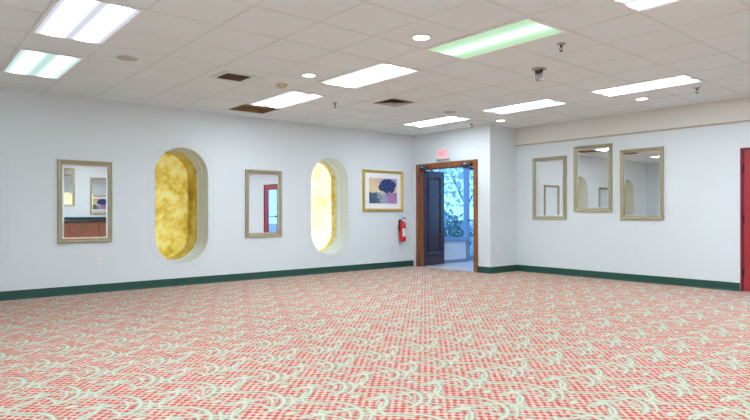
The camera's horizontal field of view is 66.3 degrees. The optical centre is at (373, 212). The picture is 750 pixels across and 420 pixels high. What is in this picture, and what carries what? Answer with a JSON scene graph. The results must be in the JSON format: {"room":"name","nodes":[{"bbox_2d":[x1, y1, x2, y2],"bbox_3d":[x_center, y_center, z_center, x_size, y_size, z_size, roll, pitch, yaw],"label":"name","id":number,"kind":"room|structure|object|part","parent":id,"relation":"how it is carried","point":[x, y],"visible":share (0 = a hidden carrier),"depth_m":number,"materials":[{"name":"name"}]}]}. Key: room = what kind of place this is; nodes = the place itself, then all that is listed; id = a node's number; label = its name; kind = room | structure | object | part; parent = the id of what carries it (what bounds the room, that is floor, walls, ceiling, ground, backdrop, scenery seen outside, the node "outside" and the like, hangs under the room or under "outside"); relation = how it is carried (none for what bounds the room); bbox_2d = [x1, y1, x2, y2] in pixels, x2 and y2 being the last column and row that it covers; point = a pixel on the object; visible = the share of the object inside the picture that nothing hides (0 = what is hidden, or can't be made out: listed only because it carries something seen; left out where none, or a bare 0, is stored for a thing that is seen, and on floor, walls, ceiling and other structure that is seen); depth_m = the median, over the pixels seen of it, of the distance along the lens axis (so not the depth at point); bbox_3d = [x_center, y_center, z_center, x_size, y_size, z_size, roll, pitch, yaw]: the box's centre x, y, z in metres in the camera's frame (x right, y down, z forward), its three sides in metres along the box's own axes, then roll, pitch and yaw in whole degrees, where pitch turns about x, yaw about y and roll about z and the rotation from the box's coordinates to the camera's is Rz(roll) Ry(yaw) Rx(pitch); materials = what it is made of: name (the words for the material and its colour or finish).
{"room":"empty banquet hall","nodes":[
{"label":"empty banquet hall","id":0,"kind":"room"},
{"bbox_2d":[0,88,412,291],"bbox_3d":[-2.654,-0.286,9.183,9.217,2.818,0.120,0,0,-40],"label":"wall","id":1,"kind":"structure","parent":0,"point":[37,129],"depth_m":8.57,"materials":[{"name":"paint"}]},
{"bbox_2d":[57,159,111,243],"bbox_3d":[-3.992,-0.151,7.960,0.695,1.136,0.038,0,0,-40],"label":"wall mirror","id":2,"kind":"object","parent":1,"relation":"attached to","point":[84,188],"visible":1,"depth_m":7.95,"materials":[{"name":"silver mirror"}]},
{"bbox_2d":[95,258,99,266],"bbox_3d":[-3.880,0.701,8.070,0.072,0.116,0.011,0,0,-40],"label":"wall outlet","id":3,"kind":"object","parent":1,"relation":"attached to","point":[97,260],"visible":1,"depth_m":8.07,"materials":[{"name":"white plastic"}]},
{"bbox_2d":[149,141,213,269],"bbox_3d":[-3.188,-0.110,9.138,1.020,1.974,0.743,0,0,-40],"label":"window","id":4,"kind":"structure","parent":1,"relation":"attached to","point":[181,188],"depth_m":9.37,"materials":[{"name":"glass"}]},
{"bbox_3d":[-3.426,-0.110,9.423,0.764,1.718,0.001,0,0,-40],"label":"gold panel","id":5,"kind":"part","parent":4,"relation":"part of","materials":[{"name":"gold metal"}]},
{"bbox_2d":[0,260,413,300],"bbox_3d":[-2.615,1.063,9.123,8.997,0.118,0.020,0,0,-40],"label":"baseboard","id":6,"kind":"structure","parent":1,"relation":"attached to","point":[109,287],"depth_m":8.84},
{"bbox_2d":[245,169,281,237],"bbox_3d":[-1.858,-0.151,9.745,0.695,1.136,0.038,0,0,-40],"label":"wall mirror","id":7,"kind":"object","parent":1,"relation":"attached to","point":[263,188],"visible":1,"depth_m":9.75,"materials":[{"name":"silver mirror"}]},
{"bbox_2d":[307,153,351,259],"bbox_3d":[-0.967,-0.114,10.834,1.020,1.974,0.493,0,0,-40],"label":"window","id":8,"kind":"structure","parent":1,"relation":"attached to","point":[329,190],"depth_m":11.03,"materials":[{"name":"glass"}]},
{"bbox_3d":[-1.125,-0.114,11.023,0.764,1.718,0.001,0,0,-40],"label":"gold panel","id":9,"kind":"part","parent":8,"relation":"part of","materials":[{"name":"yellow glass"}]},
{"bbox_2d":[363,169,402,210],"bbox_3d":[0.199,-0.432,11.465,1.050,0.815,0.042,0,0,-40],"label":"framed painting","id":10,"kind":"object","parent":1,"relation":"attached to","point":[382,190],"visible":1,"depth_m":11.46},
{"bbox_2d":[369,178,396,203],"bbox_3d":[0.191,-0.432,11.475,0.742,0.507,0.001,0,0,-40],"label":"print","id":11,"kind":"object","parent":10,"relation":"attached to","point":[381,190],"depth_m":11.46},
{"bbox_2d":[398,217,405,240],"bbox_3d":[0.586,0.335,11.695,0.160,0.493,0.185,0,0,-40],"label":"fire extinguisher","id":12,"kind":"object","parent":1,"relation":"attached to","point":[402,225],"visible":1,"depth_m":11.65,"materials":[{"name":"red metal"}]},
{"bbox_2d":[0,261,749,419],"bbox_3d":[1.736,1.173,6.070,11.950,0.123,10.485,0,0,-40],"label":"floor","id":13,"kind":"structure","parent":0,"point":[410,342],"depth_m":4.66,"materials":[{"name":"carpet"}]},
{"bbox_2d":[0,0,749,135],"bbox_3d":[0.979,-1.827,5.441,10.391,0.450,10.885,0,0,-40],"label":"ceiling","id":14,"kind":"structure","parent":0,"point":[179,45],"depth_m":5.87,"materials":[{"name":"tile"}]},
{"bbox_2d":[0,47,85,79],"bbox_3d":[-3.586,-1.589,6.197,0.605,0.012,1.215,0,0,-40],"label":"ceiling light","id":15,"kind":"object","parent":14,"relation":"attached to","point":[29,62],"depth_m":6.12,"materials":[{"name":"white plastic"}]},
{"bbox_2d":[30,0,145,44],"bbox_3d":[-2.411,-1.591,4.793,0.605,0.012,1.215,0,0,-40],"label":"ceiling light","id":16,"kind":"object","parent":14,"relation":"attached to","point":[98,22],"depth_m":4.75,"materials":[{"name":"white plastic"}]},
{"bbox_2d":[114,55,139,61],"bbox_3d":[-2.545,-1.591,5.926,0.244,0.008,0.244,0,0,-40],"label":"ceiling speaker","id":17,"kind":"object","parent":14,"relation":"attached to","point":[129,58],"visible":1,"depth_m":5.92,"materials":[{"name":"plastic"}]},
{"bbox_2d":[116,56,137,60],"bbox_3d":[-2.545,-1.591,5.926,0.216,0.006,0.216,0,0,-40],"label":"grille","id":18,"kind":"object","parent":17,"relation":"attached to","point":[123,58],"depth_m":5.92,"materials":[{"name":"metal"}]},
{"bbox_2d":[210,70,258,82],"bbox_3d":[-1.640,-1.590,6.747,0.420,0.014,0.420,0,0,-40],"label":"ceiling vent","id":19,"kind":"object","parent":14,"relation":"in","point":[225,75],"visible":1,"depth_m":6.72,"materials":[{"name":"brown metal"}]},
{"bbox_2d":[228,104,277,113],"bbox_3d":[-1.833,-1.644,8.855,0.600,0.095,0.600,0,0,-40],"label":"ceiling vent","id":20,"kind":"object","parent":14,"relation":"attached to","point":[246,108],"depth_m":9.10,"materials":[{"name":"brown metal"}]},
{"bbox_2d":[276,83,287,88],"bbox_3d":[-1.146,-1.575,7.161,0.152,0.046,0.152,0,0,-40],"label":"smoke detector","id":21,"kind":"object","parent":14,"relation":"attached to","point":[279,85],"visible":1,"depth_m":7.12,"materials":[{"name":"plastic"}]},
{"bbox_2d":[247,90,327,108],"bbox_3d":[-1.247,-1.594,8.154,0.605,0.012,1.215,0,0,-40],"label":"ceiling light","id":22,"kind":"object","parent":14,"relation":"attached to","point":[290,98],"depth_m":8.09,"materials":[{"name":"white plastic"}]},
{"bbox_2d":[300,73,317,77],"bbox_3d":[-0.752,-1.593,6.676,0.200,0.010,0.200,0,0,-40],"label":"recessed light","id":23,"kind":"object","parent":14,"relation":"in","point":[306,75],"visible":1,"depth_m":6.66,"materials":[{"name":"white glass"}]},
{"bbox_2d":[317,62,421,88],"bbox_3d":[-0.072,-1.596,6.751,0.605,0.012,1.215,0,0,-40],"label":"ceiling light","id":24,"kind":"object","parent":14,"relation":"attached to","point":[379,72],"depth_m":6.68,"materials":[{"name":"white plastic"}]},
{"bbox_2d":[374,98,414,106],"bbox_3d":[0.297,-1.595,8.343,0.420,0.012,0.420,0,0,-40],"label":"ceiling vent","id":25,"kind":"object","parent":14,"relation":"in","point":[393,102],"visible":1,"depth_m":8.34,"materials":[{"name":"metal"}]},
{"bbox_3d":[0.297,-1.595,8.343,0.420,0.010,0.420,0,0,-40],"label":"frame","id":26,"kind":"part","parent":25,"relation":"part of","materials":[{"name":"white metal"}]},
{"bbox_2d":[410,34,431,40],"bbox_3d":[0.434,-1.596,5.243,0.200,0.010,0.200,0,0,-40],"label":"recessed light","id":27,"kind":"object","parent":14,"relation":"in","point":[418,37],"visible":1,"depth_m":5.22,"materials":[{"name":"white glass"}]},
{"bbox_2d":[400,115,473,127],"bbox_3d":[1.092,-1.598,10.112,0.605,0.012,1.215,0,0,-40],"label":"ceiling light","id":28,"kind":"object","parent":14,"relation":"attached to","point":[448,119],"depth_m":10.07,"materials":[{"name":"white plastic"}]},
{"bbox_2d":[443,111,457,113],"bbox_3d":[1.218,-1.599,9.136,0.244,0.008,0.244,0,0,-40],"label":"ceiling speaker","id":29,"kind":"object","parent":14,"relation":"attached to","point":[448,112],"visible":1,"depth_m":9.15,"materials":[{"name":"plastic"}]},
{"bbox_2d":[423,16,568,59],"bbox_3d":[1.102,-1.598,5.347,0.605,0.012,1.215,0,0,-40],"label":"ceiling light","id":30,"kind":"object","parent":14,"relation":"attached to","point":[527,29],"depth_m":5.27,"materials":[{"name":"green plastic"}]},
{"bbox_2d":[479,98,569,114],"bbox_3d":[2.266,-1.600,8.708,0.605,0.012,1.215,0,0,-40],"label":"ceiling light","id":31,"kind":"object","parent":14,"relation":"attached to","point":[546,102],"depth_m":8.66,"materials":[{"name":"white plastic"}]},
{"bbox_2d":[531,67,546,81],"bbox_3d":[1.844,-1.535,6.410,0.164,0.137,0.164,0,0,-40],"label":"security camera","id":32,"kind":"object","parent":14,"relation":"attached to","point":[538,77],"depth_m":6.38,"materials":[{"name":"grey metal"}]},
{"bbox_3d":[1.844,-1.597,6.410,0.164,0.012,0.164,0,0,-40],"label":"plate","id":33,"kind":"part","parent":32,"relation":"part of","materials":[{"name":"white plastic"}]},
{"bbox_2d":[557,43,565,51],"bbox_3d":[1.780,-1.567,5.457,0.084,0.073,0.084,0,0,-40],"label":"sprinkler","id":34,"kind":"object","parent":14,"relation":"attached to","point":[558,44],"visible":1,"depth_m":5.45,"materials":[{"name":"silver metal"}]},
{"bbox_2d":[634,97,649,100],"bbox_3d":[3.782,-1.602,8.097,0.200,0.010,0.200,0,0,-40],"label":"recessed light","id":35,"kind":"object","parent":14,"relation":"in","point":[640,98],"visible":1,"depth_m":8.06,"materials":[{"name":"white glass"}]},
{"bbox_2d":[587,74,705,96],"bbox_3d":[3.441,-1.603,7.305,0.605,0.012,1.215,0,0,-40],"label":"ceiling light","id":36,"kind":"object","parent":14,"relation":"attached to","point":[682,79],"depth_m":7.24,"materials":[{"name":"white plastic"}]},
{"bbox_2d":[610,0,685,12],"bbox_3d":[2.277,-1.600,3.944,0.605,0.012,1.215,0,0,-40],"label":"ceiling light","id":37,"kind":"object","parent":14,"relation":"attached to","point":[638,6],"depth_m":4.39,"materials":[{"name":"white plastic"}]},
{"bbox_2d":[413,125,493,266],"bbox_3d":[1.519,-0.269,11.283,0.120,2.768,2.016,0,0,-40],"label":"wall","id":38,"kind":"structure","parent":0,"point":[477,142],"depth_m":10.69,"materials":[{"name":"paint"}]},
{"bbox_2d":[436,148,449,160],"bbox_3d":[1.362,-1.147,11.333,0.055,0.215,0.330,0,0,-40],"label":"exit sign","id":39,"kind":"object","parent":38,"relation":"attached to","point":[442,154],"visible":1,"depth_m":11.30,"materials":[{"name":"white plastic"}]},
{"bbox_2d":[416,159,477,271],"bbox_3d":[1.707,0.058,11.555,0.912,2.108,1.630,0,0,-40],"label":"door","id":40,"kind":"structure","parent":38,"relation":"attached to","point":[429,184],"depth_m":11.92,"materials":[{"name":"brown wood"}]},
{"bbox_3d":[1.266,0.061,12.168,0.061,1.605,0.465,0,0,44],"label":"raised panel","id":41,"kind":"part","parent":40,"relation":"part of","materials":[{"name":"blue wood"}]},
{"bbox_2d":[478,266,490,273],"bbox_3d":[2.029,1.054,10.568,0.020,0.118,0.289,0,0,-40],"label":"baseboard","id":42,"kind":"structure","parent":38,"relation":"attached to","point":[481,269],"depth_m":10.56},
{"bbox_2d":[444,168,468,262],"bbox_3d":[1.928,-0.138,12.939,2.633,2.496,0.120,0,0,-40],"label":"window","id":43,"kind":"structure","parent":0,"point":[455,248],"depth_m":12.96,"materials":[{"name":"blue metal"}]},
{"bbox_3d":[1.491,0.845,12.591,1.513,0.400,0.090,0,0,-40],"label":"knee panel","id":44,"kind":"part","parent":43,"relation":"part of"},
{"bbox_2d":[468,168,472,260],"bbox_3d":[2.562,0.007,13.350,0.985,2.187,0.234,0,0,-40],"label":"door","id":45,"kind":"structure","parent":43,"relation":"attached to","point":[470,257],"depth_m":13.11,"materials":[{"name":"blue metal"}]},
{"bbox_2d":[494,125,516,266],"bbox_3d":[2.478,-0.271,10.849,0.794,2.768,0.120,0,0,-40],"label":"wall","id":46,"kind":"structure","parent":0,"point":[505,216],"depth_m":10.76,"materials":[{"name":"paint"}]},
{"bbox_2d":[490,265,516,273],"bbox_3d":[2.430,1.053,10.715,0.804,0.118,0.020,0,0,-40],"label":"baseboard","id":47,"kind":"structure","parent":46,"relation":"attached to","point":[499,269],"depth_m":10.71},
{"bbox_2d":[516,121,749,282],"bbox_3d":[5.467,-0.277,7.803,0.120,2.768,8.389,0,0,-40],"label":"wall","id":48,"kind":"structure","parent":0,"point":[698,236],"depth_m":8.89,"materials":[{"name":"paint"}]},
{"bbox_2d":[532,156,566,219],"bbox_3d":[3.177,-0.441,10.415,0.038,1.136,0.695,0,0,-40],"label":"wall mirror","id":49,"kind":"object","parent":48,"relation":"attached to","point":[549,174],"visible":1,"depth_m":10.42,"materials":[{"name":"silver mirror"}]},
{"bbox_3d":[3.186,-0.441,10.422,0.001,1.024,0.583,0,0,-40],"label":"mirror pane","id":50,"kind":"part","parent":49,"relation":"part of","materials":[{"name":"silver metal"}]},
{"bbox_2d":[573,143,611,211],"bbox_3d":[3.717,-0.581,9.770,0.038,1.136,0.695,0,0,-40],"label":"wall mirror","id":51,"kind":"object","parent":48,"relation":"attached to","point":[592,180],"visible":1,"depth_m":9.77,"materials":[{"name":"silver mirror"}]},
{"bbox_2d":[517,265,739,290],"bbox_3d":[3.936,1.050,9.527,0.020,0.118,3.776,0,0,-40],"label":"baseboard","id":52,"kind":"structure","parent":48,"relation":"attached to","point":[732,286],"depth_m":9.20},
{"bbox_2d":[516,97,749,144],"bbox_3d":[5.377,-1.452,7.807,0.010,0.322,8.269,0,0,-40],"label":"soffit","id":53,"kind":"structure","parent":48,"relation":"attached to","point":[738,109],"depth_m":9.12,"materials":[{"name":"paint"}]},
{"bbox_2d":[516,120,749,146],"bbox_3d":[5.372,-1.280,7.803,0.022,0.022,8.269,0,0,-40],"label":"trim","id":54,"kind":"structure","parent":48,"relation":"attached to","point":[742,120],"depth_m":9.11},
{"bbox_2d":[620,146,663,219],"bbox_3d":[4.251,-0.455,9.132,0.038,1.136,0.695,0,0,-40],"label":"wall mirror","id":55,"kind":"object","parent":48,"relation":"attached to","point":[641,169],"visible":1,"depth_m":9.13,"materials":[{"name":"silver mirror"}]},
{"bbox_2d":[740,147,749,290],"bbox_3d":[5.804,0.097,7.348,0.188,2.011,1.950,0,0,-40],"label":"door","id":56,"kind":"structure","parent":48,"relation":"in","point":[744,152],"depth_m":8.04,"materials":[{"name":"red paint"}]},
{"label":"outside","id":57,"kind":"structure","parent":0,"visible":0},
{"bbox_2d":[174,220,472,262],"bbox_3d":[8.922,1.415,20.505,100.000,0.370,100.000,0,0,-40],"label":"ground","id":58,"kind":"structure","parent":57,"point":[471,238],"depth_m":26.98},
{"bbox_2d":[425,167,472,224],"bbox_3d":[3.242,-1.084,19.773,3.799,4.655,3.584,0,0,-4],"label":"tree","id":59,"kind":"object","parent":58,"relation":"on","point":[459,175],"visible":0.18,"depth_m":19.66,"materials":[{"name":"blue plant"}]},
{"bbox_2d":[444,209,460,236],"bbox_3d":[2.135,0.544,17.656,1.665,1.407,1.755,0,0,-40],"label":"shrub","id":60,"kind":"object","parent":58,"relation":"on","point":[450,210],"visible":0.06,"depth_m":17.47,"materials":[{"name":"blue plant"}]},
{"bbox_2d":[444,214,472,244],"bbox_3d":[1.808,0.641,14.243,1.361,1.214,1.335,0,0,-40],"label":"shrub","id":61,"kind":"object","parent":58,"relation":"on","point":[454,232],"visible":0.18,"depth_m":14.12,"materials":[{"name":"blue plant"}]},
{"bbox_2d":[444,212,472,237],"bbox_3d":[2.131,0.590,15.571,1.216,1.314,1.182,0,0,-40],"label":"shrub","id":62,"kind":"object","parent":58,"relation":"on","point":[446,213],"visible":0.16,"depth_m":15.44,"materials":[{"name":"green plant"}]}
]}

